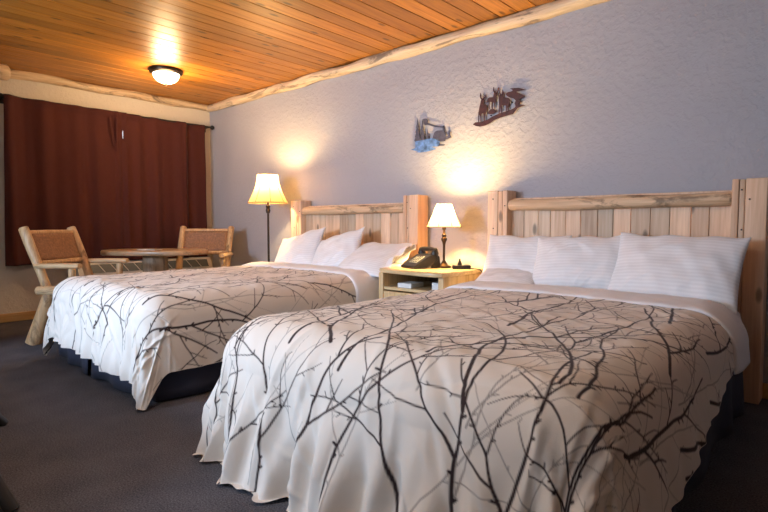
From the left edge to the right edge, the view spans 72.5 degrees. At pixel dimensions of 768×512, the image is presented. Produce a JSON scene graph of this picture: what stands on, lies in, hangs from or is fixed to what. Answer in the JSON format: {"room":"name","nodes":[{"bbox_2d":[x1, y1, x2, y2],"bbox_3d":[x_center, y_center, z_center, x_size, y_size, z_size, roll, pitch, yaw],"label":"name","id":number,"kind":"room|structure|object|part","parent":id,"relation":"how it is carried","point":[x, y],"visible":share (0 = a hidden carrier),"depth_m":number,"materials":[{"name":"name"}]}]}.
{"room":"hotel room","nodes":[
{"label":"hotel room","id":0,"kind":"room"},
{"bbox_2d":[0,79,211,313],"bbox_3d":[-3.449,-0.593,5.356,0.100,2.640,3.620,3,5,42],"label":"wall","id":1,"kind":"structure","parent":0,"point":[18,284],"depth_m":5.29,"materials":[{"name":"beige paint"}]},
{"bbox_2d":[0,310,36,322],"bbox_3d":[-3.405,0.585,5.386,0.018,0.085,3.620,3,5,42],"label":"baseboard","id":2,"kind":"structure","parent":1,"relation":"attached to","point":[28,315],"depth_m":5.15,"materials":[{"name":"brown wood"}]},
{"bbox_2d":[0,93,213,131],"bbox_3d":[-2.893,-1.539,5.738,0.136,0.080,2.216,3,5,42],"label":"curtain rod","id":3,"kind":"object","parent":1,"relation":"attached to","point":[1,94],"visible":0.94,"depth_m":6.03,"materials":[{"name":"black metal"}]},
{"bbox_2d":[3,94,130,265],"bbox_3d":[-3.195,-0.732,5.338,0.101,1.611,1.144,3,4,41],"label":"curtain","id":4,"kind":"object","parent":3,"relation":"hanging from","point":[66,165],"visible":0.84,"depth_m":5.31,"materials":[{"name":"red fabric"}]},
{"bbox_3d":[-2.864,-1.547,5.707,0.022,0.021,2.130,3,5,42],"label":"rod","id":5,"kind":"part","parent":3,"relation":"part of","materials":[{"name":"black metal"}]},
{"bbox_2d":[123,114,207,259],"bbox_3d":[-2.534,-0.778,6.115,0.092,1.611,0.980,3,4,39],"label":"curtain","id":6,"kind":"object","parent":3,"relation":"hanging from","point":[167,160],"visible":0.9,"depth_m":6.09,"materials":[{"name":"red fabric"}]},
{"bbox_2d":[10,69,207,110],"bbox_3d":[-3.407,-1.768,5.228,0.100,0.105,3.590,3,5,42],"label":"trim","id":7,"kind":"structure","parent":1,"relation":"attached to","point":[15,74],"depth_m":5.61,"materials":[{"name":"beige wood"}]},
{"bbox_2d":[76,257,212,275],"bbox_3d":[-2.699,0.318,6.013,0.202,0.545,1.500,3,5,42],"label":"wall heater","id":8,"kind":"object","parent":1,"relation":"attached to","point":[133,266],"visible":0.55,"depth_m":5.83,"materials":[{"name":"beige metal"}]},
{"bbox_2d":[91,259,208,272],"bbox_3d":[-2.647,0.111,5.954,0.053,0.086,1.400,3,5,42],"label":"grille","id":9,"kind":"object","parent":8,"relation":"attached to","point":[132,266],"depth_m":5.84,"materials":[{"name":"grey metal"}]},
{"bbox_2d":[0,0,555,104],"bbox_3d":[-0.760,-1.696,2.848,7.280,0.060,3.720,3,5,42],"label":"ceiling","id":10,"kind":"structure","parent":0,"point":[223,49],"depth_m":4.16,"materials":[{"name":"brown wood"}]},
{"bbox_2d":[148,65,182,85],"bbox_3d":[-2.107,-1.722,5.071,0.312,0.152,0.312,3,5,42],"label":"ceiling light","id":11,"kind":"object","parent":10,"relation":"attached to","point":[166,75],"visible":1,"depth_m":4.98,"materials":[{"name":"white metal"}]},
{"bbox_2d":[0,319,767,511],"bbox_3d":[-0.782,0.818,3.017,7.300,0.100,3.820,3,5,42],"label":"floor","id":12,"kind":"structure","parent":0,"point":[71,441],"depth_m":2.19,"materials":[{"name":"grey carpet"}]},
{"bbox_2d":[0,414,19,511],"bbox_3d":[-2.037,0.594,2.250,1.952,0.462,0.684,3,5,42],"label":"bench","id":13,"kind":"object","parent":12,"relation":"on","point":[8,503],"visible":0.92,"depth_m":1.73,"materials":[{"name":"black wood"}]},
{"bbox_3d":[-1.922,0.603,2.376,0.347,0.428,0.060,-3,4,-38],"label":"leg","id":14,"kind":"part","parent":13,"relation":"part of","materials":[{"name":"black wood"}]},
{"bbox_3d":[-1.384,0.640,1.760,0.359,0.429,0.060,1,4,14],"label":"leg","id":15,"kind":"part","parent":13,"relation":"part of","materials":[{"name":"black wood"}]},
{"bbox_2d":[18,226,129,345],"bbox_3d":[-2.514,0.224,4.422,0.706,0.951,0.738,0,3,6],"label":"armchair","id":16,"kind":"object","parent":12,"relation":"on","point":[46,249],"visible":0.5,"depth_m":4.22,"materials":[{"name":"beige wood"}]},
{"bbox_3d":[-2.766,0.035,4.167,0.254,0.544,0.079,0,3,6],"label":"post","id":17,"kind":"part","parent":16,"relation":"part of","materials":[{"name":"beige wood"}]},
{"bbox_3d":[-2.725,0.497,4.167,0.236,0.434,0.111,-1,4,-18],"label":"leg","id":18,"kind":"part","parent":16,"relation":"part of","materials":[{"name":"beige wood"}]},
{"bbox_3d":[-2.501,0.273,4.124,0.496,0.078,0.069,0,3,6],"label":"rail","id":19,"kind":"part","parent":16,"relation":"part of","materials":[{"name":"beige wood"}]},
{"bbox_3d":[-2.812,-0.203,4.427,0.039,0.038,0.500,0,3,6],"label":"rail","id":20,"kind":"part","parent":16,"relation":"part of","materials":[{"name":"beige wood"}]},
{"bbox_3d":[-2.766,-0.082,4.429,0.086,0.225,0.491,0,3,6],"label":"panel","id":21,"kind":"part","parent":16,"relation":"part of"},
{"bbox_3d":[-2.557,0.078,4.104,0.386,0.046,0.067,0,3,8],"label":"armrest","id":22,"kind":"part","parent":16,"relation":"part of","materials":[{"name":"beige wood"}]},
{"bbox_3d":[-2.724,0.045,4.432,0.046,0.045,0.500,0,3,6],"label":"rail","id":23,"kind":"part","parent":16,"relation":"part of","materials":[{"name":"brown wood"}]},
{"bbox_3d":[-2.442,0.190,4.104,0.060,0.187,0.058,0,3,6],"label":"arm post","id":24,"kind":"part","parent":16,"relation":"part of","materials":[{"name":"beige wood"}]},
{"bbox_3d":[-2.708,0.004,4.698,0.257,0.544,0.075,0,3,6],"label":"post","id":25,"kind":"part","parent":16,"relation":"part of","materials":[{"name":"beige wood"}]},
{"bbox_3d":[-2.490,0.041,4.719,0.386,0.045,0.068,0,3,5],"label":"armrest","id":26,"kind":"part","parent":16,"relation":"part of","materials":[{"name":"beige wood"}]},
{"bbox_3d":[-2.377,0.155,4.705,0.060,0.187,0.056,0,3,6],"label":"arm post","id":27,"kind":"part","parent":16,"relation":"part of","materials":[{"name":"beige wood"}]},
{"bbox_2d":[100,248,207,271],"bbox_3d":[-2.286,0.287,5.253,0.995,0.704,0.631,0,3,0],"label":"table","id":28,"kind":"object","parent":12,"relation":"on","point":[152,260],"visible":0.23,"depth_m":5.11,"materials":[{"name":"brown wood"}]},
{"bbox_2d":[167,226,233,269],"bbox_3d":[-2.000,0.151,5.642,0.739,0.951,0.706,0,3,0],"label":"armchair","id":29,"kind":"object","parent":12,"relation":"on","point":[219,242],"visible":0.29,"depth_m":5.87,"materials":[{"name":"brown wood"}]},
{"bbox_3d":[-2.268,-0.065,5.855,0.079,0.544,0.254,0,3,0],"label":"post","id":30,"kind":"part","parent":29,"relation":"part of","materials":[{"name":"beige wood"}]},
{"bbox_3d":[-2.001,-0.167,5.877,0.491,0.225,0.086,0,3,0],"label":"panel","id":31,"kind":"part","parent":29,"relation":"part of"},
{"bbox_3d":[-2.001,-0.291,5.916,0.500,0.038,0.039,0,3,0],"label":"rail","id":32,"kind":"part","parent":29,"relation":"part of","materials":[{"name":"beige wood"}]},
{"bbox_3d":[-2.001,-0.038,5.842,0.500,0.045,0.046,0,3,0],"label":"rail","id":33,"kind":"part","parent":29,"relation":"part of","materials":[{"name":"beige wood"}]},
{"bbox_3d":[-1.700,0.106,5.532,0.056,0.187,0.060,0,3,0],"label":"arm post","id":34,"kind":"part","parent":29,"relation":"part of","materials":[{"name":"beige wood"}]},
{"bbox_3d":[-1.692,-0.013,5.641,0.068,0.045,0.386,0,3,-1],"label":"armrest","id":35,"kind":"part","parent":29,"relation":"part of","materials":[{"name":"beige wood"}]},
{"bbox_3d":[-1.733,-0.064,5.853,0.075,0.544,0.257,0,3,0],"label":"post","id":36,"kind":"part","parent":29,"relation":"part of","materials":[{"name":"beige wood"}]},
{"bbox_2d":[59,195,427,401],"bbox_3d":[-1.028,0.112,4.046,1.646,1.189,2.327,3,5,42],"label":"bed","id":37,"kind":"object","parent":12,"relation":"on","point":[407,221],"visible":0.28,"depth_m":4.33,"materials":[{"name":"brown wood"}]},
{"bbox_2d":[43,265,355,410],"bbox_3d":[-1.275,0.417,3.789,1.661,0.589,1.707,3,5,42],"label":"bedspread","id":38,"kind":"object","parent":37,"relation":"on","point":[140,328],"visible":0.92,"depth_m":3.06,"materials":[{"name":"fabric"}]},
{"bbox_2d":[242,261,378,302],"bbox_3d":[-0.682,0.252,4.436,1.686,0.358,0.357,3,5,42],"label":"sheet","id":39,"kind":"object","parent":38,"relation":"on","point":[366,286],"visible":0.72,"depth_m":3.93,"materials":[{"name":"white fabric"}]},
{"bbox_2d":[274,227,325,263],"bbox_3d":[-0.808,-0.041,4.862,0.649,0.465,0.268,3,4,38],"label":"pillow","id":40,"kind":"object","parent":37,"relation":"on","point":[300,249],"visible":0.77,"depth_m":4.76,"materials":[{"name":"white fabric"}]},
{"bbox_3d":[-0.844,0.034,5.356,0.156,1.189,0.135,3,5,42],"label":"post","id":41,"kind":"part","parent":37,"relation":"part of","materials":[{"name":"brown wood"}]},
{"bbox_2d":[312,226,364,265],"bbox_3d":[-0.425,-0.023,4.526,0.627,0.468,0.272,3,4,37],"label":"pillow","id":42,"kind":"object","parent":37,"relation":"on","point":[332,251],"visible":0.64,"depth_m":4.44,"materials":[{"name":"white fabric"}]},
{"bbox_3d":[-0.311,-0.422,4.806,1.330,0.086,0.089,3,5,42],"label":"rail","id":43,"kind":"part","parent":37,"relation":"part of","materials":[{"name":"brown wood"}]},
{"bbox_3d":[-0.273,0.027,4.875,1.360,0.860,0.050,3,5,42],"label":"headboard","id":44,"kind":"part","parent":37,"relation":"part of","materials":[{"name":"brown wood"}]},
{"bbox_3d":[-0.267,-0.440,4.854,1.340,0.075,0.050,3,5,42],"label":"rail","id":45,"kind":"part","parent":37,"relation":"part of","materials":[{"name":"brown wood"}]},
{"bbox_2d":[337,242,415,276],"bbox_3d":[-0.090,0.026,4.194,0.584,0.263,0.398,3,5,42],"label":"pillow","id":46,"kind":"object","parent":37,"relation":"on","point":[370,257],"visible":0.82,"depth_m":4.11,"materials":[{"name":"white fabric"}]},
{"bbox_3d":[0.260,0.093,4.357,0.156,1.189,0.135,3,5,42],"label":"post","id":47,"kind":"part","parent":37,"relation":"part of","materials":[{"name":"brown wood"}]},
{"bbox_2d":[247,174,287,261],"bbox_3d":[-1.165,-0.092,5.285,0.403,1.448,0.403,3,5,42],"label":"floor lamp","id":48,"kind":"object","parent":12,"relation":"on","point":[267,190],"visible":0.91,"depth_m":5.15,"materials":[{"name":"white fabric"}]},
{"bbox_3d":[-1.165,-0.532,5.259,0.403,0.006,0.403,3,5,42],"label":"trim","id":49,"kind":"part","parent":48,"relation":"part of","materials":[{"name":"brown"}]},
{"bbox_3d":[-1.165,-0.672,5.250,0.396,0.280,0.396,3,5,42],"label":"lamp shade","id":50,"kind":"part","parent":48,"relation":"part of","materials":[{"name":"white fabric"}]},
{"bbox_2d":[379,265,483,297],"bbox_3d":[0.366,0.402,3.886,0.627,0.628,0.685,3,5,42],"label":"nightstand","id":51,"kind":"object","parent":12,"relation":"on","point":[389,277],"visible":0.36,"depth_m":3.74,"materials":[{"name":"brown wood"}]},
{"bbox_3d":[0.186,0.395,3.688,0.492,0.265,0.020,3,5,42],"label":"drawer","id":52,"kind":"part","parent":51,"relation":"part of","materials":[{"name":"beige wood"}]},
{"bbox_3d":[0.174,0.406,4.079,0.044,0.598,0.590,3,5,42],"label":"panel","id":53,"kind":"part","parent":51,"relation":"part of","materials":[{"name":"beige wood"}]},
{"bbox_2d":[398,281,423,287],"bbox_3d":[0.194,0.208,3.798,0.120,0.032,0.160,3,4,38],"label":"booklet","id":54,"kind":"object","parent":51,"relation":"on","point":[409,284],"visible":1,"depth_m":3.75,"materials":[{"name":"white paper"}]},
{"bbox_2d":[384,280,437,292],"bbox_3d":[0.369,0.230,3.881,0.496,0.022,0.555,3,5,42],"label":"shelf","id":55,"kind":"object","parent":51,"relation":"attached to","point":[389,287],"depth_m":3.82,"materials":[{"name":"beige wood"}]},
{"bbox_2d":[401,246,439,268],"bbox_3d":[0.276,0.010,3.881,0.229,0.155,0.244,-2,4,-30],"label":"telephone","id":56,"kind":"object","parent":51,"relation":"on","point":[421,260],"visible":1,"depth_m":3.83,"materials":[{"name":"black plastic"}]},
{"bbox_2d":[432,282,437,289],"bbox_3d":[0.385,0.209,3.625,0.075,0.050,0.080,3,5,42],"label":"card","id":57,"kind":"object","parent":51,"relation":"on","point":[435,284],"visible":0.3,"depth_m":3.60,"materials":[{"name":"white paper"}]},
{"bbox_2d":[427,203,460,267],"bbox_3d":[0.446,-0.150,3.887,0.263,0.473,0.263,3,5,42],"label":"table lamp","id":58,"kind":"object","parent":51,"relation":"on","point":[444,215],"visible":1,"depth_m":3.81,"materials":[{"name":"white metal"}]},
{"bbox_3d":[0.446,-0.081,3.891,0.046,0.235,0.045,3,5,42],"label":"stem","id":59,"kind":"part","parent":58,"relation":"part of","materials":[{"name":"brown metal"}]},
{"bbox_3d":[0.446,-0.299,3.878,0.256,0.168,0.256,3,5,42],"label":"lamp shade","id":60,"kind":"part","parent":58,"relation":"part of","materials":[{"name":"white fabric"}]},
{"bbox_3d":[0.574,0.427,3.716,0.044,0.598,0.590,3,5,42],"label":"panel","id":61,"kind":"part","parent":51,"relation":"part of","materials":[{"name":"beige wood"}]},
{"bbox_2d":[452,259,481,271],"bbox_3d":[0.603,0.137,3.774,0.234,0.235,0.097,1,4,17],"label":"charger","id":62,"kind":"object","parent":51,"relation":"on","point":[459,265],"visible":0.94,"depth_m":3.75,"materials":[{"name":"black plastic"}]},
{"bbox_2d":[487,177,767,511],"bbox_3d":[0.668,0.202,2.510,1.646,1.189,2.327,3,5,42],"label":"bed","id":63,"kind":"object","parent":12,"relation":"on","point":[741,211],"visible":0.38,"depth_m":2.93,"materials":[{"name":"brown wood"}]},
{"bbox_2d":[193,288,734,511],"bbox_3d":[0.387,0.522,2.195,1.727,0.569,1.840,3,5,42],"label":"bedspread","id":64,"kind":"object","parent":63,"relation":"on","point":[449,399],"visible":0.96,"depth_m":1.58,"materials":[{"name":"fabric"}]},
{"bbox_2d":[445,281,749,374],"bbox_3d":[1.011,0.341,2.901,1.667,0.333,0.348,3,5,42],"label":"sheet","id":65,"kind":"object","parent":64,"relation":"on","point":[736,330],"visible":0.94,"depth_m":2.50,"materials":[{"name":"white fabric"}]},
{"bbox_2d":[475,268,533,284],"bbox_3d":[0.796,0.147,3.394,0.405,0.126,0.252,2,4,33],"label":"pillow","id":66,"kind":"object","parent":65,"relation":"on","point":[489,274],"visible":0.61,"depth_m":3.35,"materials":[{"name":"white fabric"}]},
{"bbox_3d":[0.853,0.125,3.820,0.156,1.189,0.135,3,5,42],"label":"post","id":67,"kind":"part","parent":63,"relation":"part of","materials":[{"name":"brown wood"}]},
{"bbox_2d":[482,234,571,272],"bbox_3d":[0.923,0.036,3.481,0.586,0.351,0.217,3,4,38],"label":"pillow","id":68,"kind":"object","parent":63,"relation":"on","point":[504,251],"visible":0.43,"depth_m":3.49,"materials":[{"name":"white fabric"}]},
{"bbox_2d":[533,235,620,288],"bbox_3d":[1.174,0.053,3.171,0.585,0.379,0.230,3,4,38],"label":"pillow","id":69,"kind":"object","parent":63,"relation":"on","point":[585,261],"visible":0.74,"depth_m":3.12,"materials":[{"name":"white fabric"}]},
{"bbox_3d":[1.385,-0.331,3.270,1.330,0.086,0.089,3,5,42],"label":"rail","id":70,"kind":"part","parent":63,"relation":"part of","materials":[{"name":"brown wood"}]},
{"bbox_3d":[1.423,0.118,3.339,1.360,0.860,0.050,3,5,42],"label":"headboard","id":71,"kind":"part","parent":63,"relation":"part of","materials":[{"name":"brown wood"}]},
{"bbox_3d":[1.430,-0.349,3.319,1.340,0.075,0.050,3,5,42],"label":"rail","id":72,"kind":"part","parent":63,"relation":"part of","materials":[{"name":"brown wood"}]},
{"bbox_2d":[607,232,750,314],"bbox_3d":[1.541,0.072,2.798,0.261,0.389,0.641,-3,5,-43],"label":"pillow","id":73,"kind":"object","parent":63,"relation":"on","point":[709,267],"visible":0.91,"depth_m":2.71,"materials":[{"name":"white fabric"}]},
{"bbox_3d":[1.957,0.184,2.821,0.156,1.189,0.135,3,5,42],"label":"post","id":74,"kind":"part","parent":63,"relation":"part of","materials":[{"name":"brown wood"}]},
{"bbox_2d":[209,0,767,383],"bbox_3d":[0.467,-0.531,4.317,7.340,2.640,0.100,3,5,42],"label":"wall","id":75,"kind":"structure","parent":0,"point":[622,96],"depth_m":3.73,"materials":[{"name":"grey paint"}]},
{"bbox_2d":[206,0,610,111],"bbox_3d":[0.426,-1.704,4.187,7.080,0.111,0.114,3,5,42],"label":"trim","id":76,"kind":"structure","parent":75,"relation":"attached to","point":[546,11],"depth_m":4.21,"materials":[{"name":"beige wood"}]},
{"bbox_2d":[411,118,450,152],"bbox_3d":[0.385,-0.999,4.280,0.415,0.288,0.024,3,5,42],"label":"wall art","id":77,"kind":"object","parent":75,"relation":"attached to","point":[421,145],"visible":1,"depth_m":4.29,"materials":[{"name":"metal"}]},
{"bbox_2d":[473,87,524,126],"bbox_3d":[0.846,-1.110,3.856,0.436,0.276,0.023,3,5,42],"label":"wall art","id":78,"kind":"object","parent":75,"relation":"attached to","point":[514,94],"visible":1,"depth_m":3.84,"materials":[{"name":"brown metal"}]},
{"bbox_2d":[762,383,767,398],"bbox_3d":[0.434,0.647,4.338,7.082,0.085,0.018,3,5,42],"label":"baseboard","id":79,"kind":"structure","parent":75,"relation":"attached to","point":[765,385],"depth_m":2.85,"materials":[{"name":"brown wood"}]},
{"bbox_3d":[-2.031,-0.368,1.567,7.300,2.640,0.100,3,5,42],"label":"wall","id":80,"kind":"structure","parent":0,"visible":0},
{"bbox_2d":[0,63,10,80],"bbox_3d":[-3.878,-1.623,4.211,0.164,0.157,1.440,3,5,42],"label":"trim","id":81,"kind":"structure","parent":80,"relation":"attached to","point":[5,72],"depth_m":4.67,"materials":[{"name":"beige wood"}]}
]}

